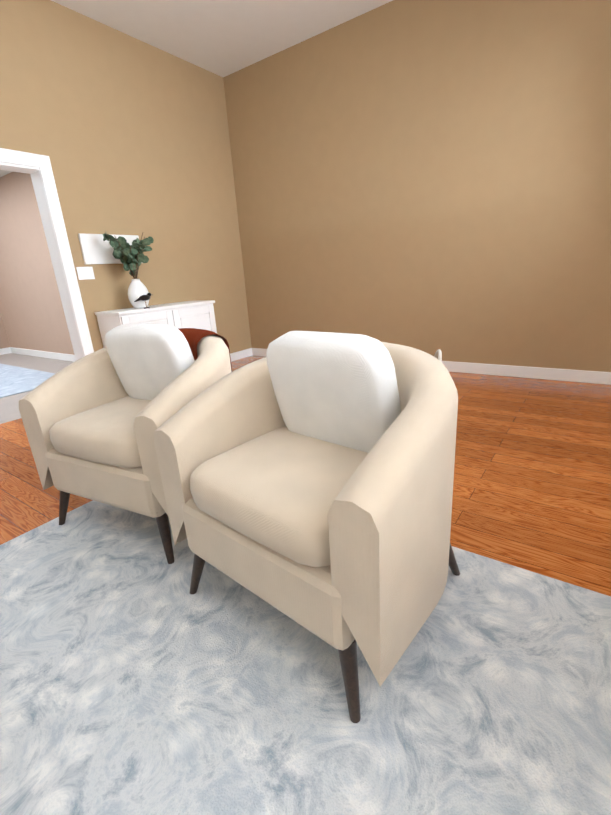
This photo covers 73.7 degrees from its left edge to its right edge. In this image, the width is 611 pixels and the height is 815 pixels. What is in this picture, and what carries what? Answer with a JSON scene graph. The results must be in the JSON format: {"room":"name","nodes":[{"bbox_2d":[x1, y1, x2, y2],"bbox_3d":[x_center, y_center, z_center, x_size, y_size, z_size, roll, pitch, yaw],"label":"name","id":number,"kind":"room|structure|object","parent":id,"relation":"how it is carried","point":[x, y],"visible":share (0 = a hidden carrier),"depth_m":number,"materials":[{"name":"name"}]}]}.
{"room":"living room","nodes":[
{"label":"living room","id":0,"kind":"room"},
{"bbox_2d":[0,170,11,176],"bbox_3d":[-4.959,-2.738,3.991,4.900,0.100,4.200,9,22,34],"label":"ceiling","id":1,"kind":"structure","parent":0,"point":[3,172],"depth_m":5.79,"materials":[{"name":"white paint"}]},
{"bbox_2d":[0,353,72,423],"bbox_3d":[-4.782,-0.088,4.877,4.900,0.100,4.200,9,22,34],"label":"floor","id":2,"kind":"structure","parent":0,"point":[9,408],"depth_m":6.09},
{"bbox_2d":[0,364,54,397],"bbox_3d":[-4.639,-0.176,4.932,2.650,0.012,2.500,9,22,34],"label":"rug","id":3,"kind":"object","parent":2,"relation":"on","point":[14,380],"visible":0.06,"depth_m":5.29,"materials":[{"name":"blue carpet"}]},
{"bbox_2d":[0,172,73,354],"bbox_3d":[-2.870,-1.088,3.066,0.009,2.700,3.960,9,22,34],"label":"wall","id":4,"kind":"structure","parent":0,"point":[32,315],"depth_m":3.60,"materials":[{"name":"beige paint"}]},
{"bbox_2d":[0,0,251,353],"bbox_3d":[-2.826,-1.390,2.917,0.150,3.360,6.600,9,22,34],"label":"wall","id":5,"kind":"structure","parent":0,"point":[127,134],"depth_m":4.07,"materials":[{"name":"beige paint"}]},
{"bbox_2d":[0,148,93,359],"bbox_3d":[-2.577,-0.944,3.395,0.200,2.180,1.295,9,22,34],"label":"door frame","id":6,"kind":"structure","parent":5,"relation":"attached to","point":[37,168],"depth_m":3.66,"materials":[{"name":"white wood"}]},
{"bbox_2d":[76,267,94,279],"bbox_3d":[-2.088,-1.277,3.876,0.011,0.115,0.155,9,22,34],"label":"switch plate","id":7,"kind":"object","parent":5,"relation":"attached to","point":[84,273],"visible":1,"depth_m":3.87,"materials":[{"name":"white plastic"}]},
{"bbox_2d":[78,233,138,264],"bbox_3d":[-1.913,-1.570,4.046,0.028,0.270,0.620,9,22,34],"label":"framed picture","id":8,"kind":"object","parent":5,"relation":"attached to","point":[96,249],"visible":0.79,"depth_m":3.92},
{"bbox_2d":[51,0,392,76],"bbox_3d":[1.261,-2.318,-0.621,10.550,0.120,6.800,9,22,34],"label":"ceiling","id":9,"kind":"structure","parent":0,"point":[222,38],"depth_m":3.83,"materials":[{"name":"white paint"}]},
{"bbox_2d":[0,355,610,595],"bbox_3d":[1.480,0.967,0.477,10.550,0.100,6.800,9,22,34],"label":"floor","id":10,"kind":"structure","parent":0,"point":[532,480],"depth_m":2.23,"materials":[{"name":"brown wood"}]},
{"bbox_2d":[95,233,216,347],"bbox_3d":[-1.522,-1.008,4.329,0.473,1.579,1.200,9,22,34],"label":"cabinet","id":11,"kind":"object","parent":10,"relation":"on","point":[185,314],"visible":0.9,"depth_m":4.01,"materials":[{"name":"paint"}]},
{"bbox_2d":[0,500,610,814],"bbox_3d":[-0.535,0.882,0.951,2.500,0.012,2.570,9,22,34],"label":"living room rug","id":12,"kind":"object","parent":10,"relation":"on","point":[137,677],"visible":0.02,"depth_m":1.11,"materials":[{"name":"grey carpet"}]},
{"bbox_2d":[19,324,231,563],"bbox_3d":[-0.725,0.068,1.966,0.908,0.909,0.810,9,22,34],"label":"armchair","id":13,"kind":"object","parent":12,"relation":"on","point":[93,421],"visible":0.79,"depth_m":1.80,"materials":[{"name":"beige fabric"}]},
{"bbox_2d":[154,331,459,722],"bbox_3d":[0.036,0.211,1.386,0.899,0.909,0.785,9,22,34],"label":"armchair","id":14,"kind":"object","parent":12,"relation":"on","point":[307,477],"visible":1,"depth_m":1.13,"materials":[{"name":"beige fabric"}]},
{"bbox_2d":[223,0,610,371],"bbox_3d":[3.358,-1.693,2.591,10.550,3.360,0.150,9,22,34],"label":"wall","id":15,"kind":"structure","parent":0,"point":[431,177],"depth_m":3.88,"materials":[{"name":"brown paint"}]},
{"bbox_2d":[0,347,610,384],"bbox_3d":[-0.412,0.523,1.850,15.300,0.110,6.600,9,22,34],"label":"baseboard","id":16,"kind":"structure","parent":15,"relation":"attached to","point":[595,377],"depth_m":4.06,"materials":[{"name":"white wood"}]}
]}

